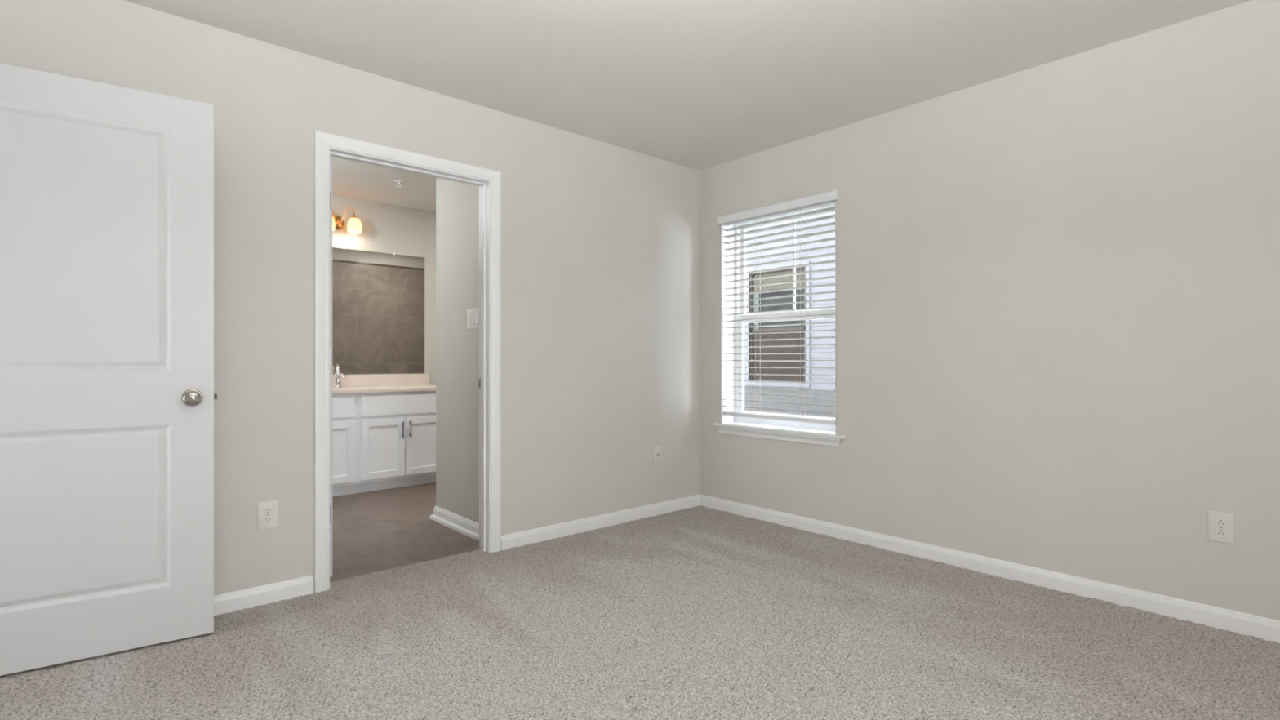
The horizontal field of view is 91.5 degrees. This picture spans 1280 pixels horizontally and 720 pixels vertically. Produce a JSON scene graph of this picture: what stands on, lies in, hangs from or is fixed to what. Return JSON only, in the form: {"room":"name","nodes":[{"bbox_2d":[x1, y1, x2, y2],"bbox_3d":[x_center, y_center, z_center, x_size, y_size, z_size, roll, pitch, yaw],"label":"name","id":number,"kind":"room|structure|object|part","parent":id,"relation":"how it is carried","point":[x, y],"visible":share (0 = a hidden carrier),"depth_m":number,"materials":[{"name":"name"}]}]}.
{"room":"empty bedroom","nodes":[
{"label":"empty bedroom","id":0,"kind":"room"},
{"bbox_2d":[0,0,699,595],"bbox_3d":[-1.090,-0.138,3.273,3.980,2.490,0.115,0,0,-42],"label":"wall","id":1,"kind":"structure","parent":0,"point":[600,240],"depth_m":3.17,"materials":[{"name":"beige paint"}]},
{"bbox_2d":[0,63,217,675],"bbox_3d":[-1.983,0.032,2.184,0.834,2.030,0.167,0,0,-35],"label":"door","id":2,"kind":"structure","parent":1,"relation":"in","point":[107,396],"depth_m":2.22,"materials":[{"name":"white paint"}]},
{"bbox_3d":[-1.676,0.143,2.335,0.067,0.067,0.066,0,0,-35],"label":"knob","id":3,"kind":"part","parent":2,"relation":"part of","materials":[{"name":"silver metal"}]},
{"bbox_2d":[213,574,313,616],"bbox_3d":[-1.965,1.024,2.410,1.285,0.090,0.014,0,0,-42],"label":"baseboard","id":4,"kind":"structure","parent":1,"relation":"attached to","point":[228,602],"depth_m":2.70,"materials":[{"name":"white paint"}]},
{"bbox_2d":[257,500,277,530],"bbox_3d":[-1.622,0.676,2.719,0.076,0.120,0.008,0,0,-42],"label":"power outlet","id":5,"kind":"object","parent":1,"relation":"attached to","point":[267,510],"visible":1,"depth_m":2.72,"materials":[{"name":"white plastic"}]},
{"bbox_2d":[262,506,272,514],"bbox_3d":[-1.621,0.656,2.717,0.035,0.027,0.003,0,0,-42],"label":"receptacle","id":6,"kind":"object","parent":5,"relation":"attached to","point":[266,510],"depth_m":2.72,"materials":[{"name":"grey plastic"}]},
{"bbox_2d":[262,515,272,523],"bbox_3d":[-1.621,0.695,2.717,0.035,0.027,0.003,0,0,-42],"label":"receptacle","id":7,"kind":"object","parent":5,"relation":"attached to","point":[266,519],"depth_m":2.72,"materials":[{"name":"grey plastic"}]},
{"bbox_2d":[329,158,332,577],"bbox_3d":[-1.760,0.037,3.295,0.167,2.015,0.812,0,0,-42],"label":"door","id":8,"kind":"structure","parent":1,"relation":"in","point":[331,159],"depth_m":3.01,"materials":[{"name":"white paint"}]},
{"bbox_2d":[314,129,500,592],"bbox_3d":[-1.168,0.012,3.197,0.944,2.113,0.138,0,0,-42],"label":"door frame","id":9,"kind":"structure","parent":1,"relation":"attached to","point":[322,140],"depth_m":3.19,"materials":[{"name":"white paint"}]},
{"bbox_3d":[-0.899,0.132,3.503,0.005,0.060,0.038,0,0,-42],"label":"strike plate","id":10,"kind":"part","parent":9,"relation":"part of","materials":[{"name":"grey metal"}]},
{"bbox_2d":[500,493,699,550],"bbox_3d":[-0.167,1.024,4.009,1.623,0.090,0.014,0,0,-42],"label":"baseboard","id":11,"kind":"structure","parent":1,"relation":"attached to","point":[519,539],"depth_m":3.89,"materials":[{"name":"white paint"}]},
{"bbox_2d":[653,445,661,464],"bbox_3d":[0.123,0.649,4.265,0.076,0.122,0.016,0,0,-42],"label":"cable jack","id":12,"kind":"object","parent":1,"relation":"attached to","point":[657,449],"visible":1,"depth_m":4.26,"materials":[{"name":"white plastic"}]},
{"bbox_2d":[332,195,435,385],"bbox_3d":[-2.557,-0.113,5.345,3.420,2.540,0.120,0,0,-42],"label":"wall","id":13,"kind":"structure","parent":0,"point":[385,228],"depth_m":5.62,"materials":[{"name":"paint"}]},
{"bbox_2d":[332,207,361,233],"bbox_3d":[-2.498,-1.180,5.198,0.325,0.215,0.176,0,0,-42],"label":"vanity light","id":14,"kind":"object","parent":13,"relation":"attached to","point":[354,225],"visible":0.67,"depth_m":5.22,"materials":[{"name":"white glass"}]},
{"bbox_3d":[-2.556,-1.133,5.106,0.115,0.122,0.115,0,0,-42],"label":"lamp shade","id":15,"kind":"part","parent":14,"relation":"part of","materials":[{"name":"white glass"}]},
{"bbox_3d":[-2.540,-1.158,5.246,0.120,0.120,0.048,0,0,-42],"label":"plate","id":16,"kind":"part","parent":14,"relation":"part of","materials":[{"name":"gold metal"}]},
{"bbox_3d":[-2.460,-1.221,5.249,0.132,0.131,0.012,0,0,4],"label":"arm","id":17,"kind":"part","parent":14,"relation":"part of","materials":[{"name":"gold metal"}]},
{"bbox_3d":[-2.399,-1.133,5.245,0.115,0.122,0.115,0,0,-42],"label":"lamp shade","id":18,"kind":"part","parent":14,"relation":"part of","materials":[{"name":"white glass"}]},
{"bbox_2d":[332,247,424,374],"bbox_3d":[-2.561,-0.417,5.252,1.531,1.085,0.012,0,0,-42],"label":"wall mirror","id":19,"kind":"object","parent":13,"relation":"attached to","point":[378,298],"visible":0.5,"depth_m":5.47,"materials":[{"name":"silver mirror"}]},
{"bbox_2d":[332,373,429,387],"bbox_3d":[-2.555,0.180,5.252,1.604,0.104,0.019,0,0,-42],"label":"backsplash","id":20,"kind":"structure","parent":13,"relation":"attached to","point":[395,380],"depth_m":5.50,"materials":[{"name":"stone"}]},
{"bbox_2d":[435,177,479,523],"bbox_3d":[-1.056,-0.138,3.916,0.115,2.490,0.800,0,0,-42],"label":"wall partition","id":21,"kind":"structure","parent":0,"point":[457,203],"depth_m":3.95,"materials":[{"name":"paint"}]},
{"bbox_2d":[430,506,479,541],"bbox_3d":[-1.077,1.021,3.918,0.145,0.090,0.829,0,0,-42],"label":"baseboard","id":22,"kind":"structure","parent":21,"relation":"attached to","point":[468,527],"depth_m":3.91,"materials":[{"name":"white paint"}]},
{"bbox_2d":[466,307,479,328],"bbox_3d":[-1.005,-0.250,3.765,0.010,0.122,0.164,0,0,-42],"label":"light switch","id":23,"kind":"object","parent":21,"relation":"attached to","point":[473,314],"visible":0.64,"depth_m":3.76,"materials":[{"name":"white plastic"}]},
{"bbox_2d":[0,482,1279,719],"bbox_3d":[-0.050,1.085,2.194,3.860,0.064,7.920,0,0,-42],"label":"floor","id":24,"kind":"structure","parent":0,"point":[699,612],"depth_m":2.31,"materials":[{"name":"beige carpet"}]},
{"bbox_2d":[332,390,435,496],"bbox_3d":[-2.396,0.663,5.065,1.570,0.803,0.508,0,0,-42],"label":"vanity cabinet","id":25,"kind":"object","parent":24,"relation":"on","point":[385,440],"visible":0.44,"depth_m":5.06,"materials":[{"name":"white paint"}]},
{"bbox_3d":[-2.533,0.370,4.659,0.765,0.162,0.018,0,0,-42],"label":"drawer","id":26,"kind":"part","parent":25,"relation":"part of","materials":[{"name":"white paint"}]},
{"bbox_3d":[-2.389,0.718,4.788,0.379,0.478,0.018,0,0,-42],"label":"door","id":27,"kind":"part","parent":25,"relation":"part of","materials":[{"name":"white paint"}]},
{"bbox_3d":[-2.082,0.718,5.061,0.346,0.478,0.018,0,0,-42],"label":"door","id":28,"kind":"part","parent":25,"relation":"part of","materials":[{"name":"white paint"}]},
{"bbox_2d":[332,373,435,394],"bbox_3d":[-2.399,0.243,5.076,1.604,0.230,0.489,0,0,-42],"label":"countertop","id":29,"kind":"structure","parent":25,"relation":"on","point":[350,384],"depth_m":5.39,"materials":[{"name":"stone"}]},
{"bbox_2d":[333,364,344,387],"bbox_3d":[-2.472,0.132,5.146,0.060,0.196,0.181,0,0,-42],"label":"faucet","id":30,"kind":"object","parent":29,"relation":"on","point":[338,375],"visible":1,"depth_m":5.17,"materials":[{"name":"silver metal"}]},
{"bbox_3d":[-2.510,0.073,5.189,0.032,0.077,0.064,0,0,-42],"label":"lever","id":31,"kind":"part","parent":30,"relation":"part of","materials":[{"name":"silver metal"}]},
{"bbox_3d":[-2.462,0.130,5.135,0.034,0.048,0.151,0,0,-42],"label":"spout","id":32,"kind":"part","parent":30,"relation":"part of","materials":[{"name":"silver metal"}]},
{"bbox_3d":[-1.950,0.370,5.178,0.700,0.162,0.018,0,0,-42],"label":"drawer","id":33,"kind":"part","parent":25,"relation":"part of","materials":[{"name":"white paint"}]},
{"bbox_3d":[-1.954,0.577,5.140,0.011,0.140,0.034,0,0,-42],"label":"handle","id":34,"kind":"part","parent":25,"relation":"part of","materials":[{"name":"silver metal"}]},
{"bbox_3d":[-1.818,0.718,5.296,0.346,0.478,0.018,0,0,-42],"label":"door","id":35,"kind":"part","parent":25,"relation":"part of","materials":[{"name":"white paint"}]},
{"bbox_2d":[124,0,1250,212],"bbox_3d":[-0.013,-1.443,2.214,4.180,0.120,8.180,0,0,-42],"label":"ceiling","id":36,"kind":"structure","parent":0,"point":[699,85],"depth_m":2.81,"materials":[{"name":"paint"}]},
{"bbox_2d":[393,179,404,188],"bbox_3d":[-1.859,-1.356,4.817,0.080,0.053,0.080,0,0,-42],"label":"sprinkler head","id":37,"kind":"object","parent":36,"relation":"attached to","point":[398,181],"visible":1,"depth_m":4.81},
{"bbox_2d":[699,0,1279,620],"bbox_3d":[1.467,-0.013,3.544,0.200,2.740,8.160,0,0,-42],"label":"wall","id":38,"kind":"structure","parent":0,"point":[1058,282],"depth_m":2.87,"materials":[{"name":"beige paint"}]},
{"bbox_2d":[712,200,844,447],"bbox_3d":[0.935,-0.242,4.108,0.234,1.517,1.000,0,0,-42],"label":"window","id":39,"kind":"structure","parent":38,"relation":"in","point":[824,434],"depth_m":4.38,"materials":[{"name":"white paint"}]},
{"bbox_2d":[716,189,838,424],"bbox_3d":[0.882,-0.312,4.069,0.085,1.402,0.933,0,0,-42],"label":"window blind","id":40,"kind":"object","parent":39,"relation":"attached to","point":[825,198],"visible":0.97,"depth_m":4.02,"materials":[{"name":"white plastic"}]},
{"bbox_3d":[0.792,-0.293,4.195,0.053,1.320,0.002,0,0,-42],"label":"ladder cord","id":41,"kind":"part","parent":40,"relation":"part of","materials":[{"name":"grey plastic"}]},
{"bbox_3d":[0.891,-0.968,4.082,0.048,0.042,0.880,0,0,-42],"label":"head rail","id":42,"kind":"part","parent":40,"relation":"part of","materials":[{"name":"white plastic"}]},
{"bbox_3d":[0.892,0.376,4.083,0.050,0.026,0.880,0,0,-42],"label":"rail","id":43,"kind":"part","parent":40,"relation":"part of","materials":[{"name":"white plastic"}]},
{"bbox_3d":[1.025,-0.293,3.933,0.053,1.320,0.002,0,0,-42],"label":"ladder cord","id":44,"kind":"part","parent":40,"relation":"part of","materials":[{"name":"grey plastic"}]},
{"bbox_3d":[0.996,-0.269,4.175,0.055,1.451,0.892,0,0,-42],"label":"frame","id":45,"kind":"part","parent":39,"relation":"part of","materials":[{"name":"white plastic"}]},
{"bbox_3d":[0.986,0.048,4.166,0.023,0.738,0.836,0,0,-42],"label":"sash","id":46,"kind":"part","parent":39,"relation":"part of","materials":[{"name":"white plastic"}]},
{"bbox_3d":[1.004,-0.618,4.183,0.022,0.699,0.836,0,0,-42],"label":"sash","id":47,"kind":"part","parent":39,"relation":"part of","materials":[{"name":"white plastic"}]},
{"bbox_2d":[699,493,1279,643],"bbox_3d":[2.224,1.024,2.531,0.014,0.090,5.400,0,0,-42],"label":"baseboard","id":48,"kind":"structure","parent":38,"relation":"attached to","point":[1244,624],"depth_m":2.94,"materials":[{"name":"white paint"}]},
{"bbox_2d":[1208,510,1234,544],"bbox_3d":[2.291,0.660,2.461,0.008,0.120,0.076,0,0,-42],"label":"power outlet","id":49,"kind":"object","parent":38,"relation":"attached to","point":[1220,524],"visible":1,"depth_m":2.46,"materials":[{"name":"white plastic"}]},
{"bbox_2d":[1214,518,1226,526],"bbox_3d":[2.290,0.640,2.459,0.003,0.027,0.035,0,0,-42],"label":"receptacle","id":50,"kind":"object","parent":49,"relation":"attached to","point":[1218,522],"depth_m":2.46,"materials":[{"name":"grey plastic"}]},
{"bbox_2d":[1214,528,1226,536],"bbox_3d":[2.290,0.679,2.459,0.003,0.027,0.035,0,0,-42],"label":"receptacle","id":51,"kind":"object","parent":49,"relation":"attached to","point":[1218,531],"depth_m":2.46,"materials":[{"name":"grey plastic"}]},
{"label":"outside","id":52,"kind":"structure","parent":0,"visible":0},
{"bbox_3d":[0.783,1.482,6.870,3.200,0.150,21.000,0,0,-42],"label":"ground","id":53,"kind":"structure","parent":52,"visible":0},
{"bbox_2d":[744,213,835,417],"bbox_3d":[2.991,-0.843,8.834,3.850,4.500,15.600,0,0,-42],"label":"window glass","id":54,"kind":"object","parent":53,"relation":"on","point":[831,394],"visible":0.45,"depth_m":7.77,"materials":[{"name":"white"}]},
{"bbox_2d":[753,293,759,328],"bbox_3d":[1.521,-0.641,8.168,0.004,0.475,0.090,0,0,-42],"label":"curtain","id":55,"kind":"object","parent":54,"relation":"hanging from","point":[757,295],"depth_m":8.16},
{"bbox_3d":[1.730,-0.432,7.879,0.048,1.532,0.970,0,0,-42],"label":"window trim","id":56,"kind":"part","parent":54,"relation":"part of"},
{"bbox_2d":[753,268,804,291],"bbox_3d":[1.753,-0.998,7.907,0.004,0.240,0.780,0,0,-42],"label":"roller shade","id":57,"kind":"object","parent":54,"relation":"hanging from","point":[786,278],"depth_m":7.90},
{"bbox_3d":[1.764,-0.756,7.916,0.005,0.745,0.800,0,0,-42],"label":"pane","id":58,"kind":"part","parent":54,"relation":"part of","materials":[{"name":"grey glass"}]}
]}

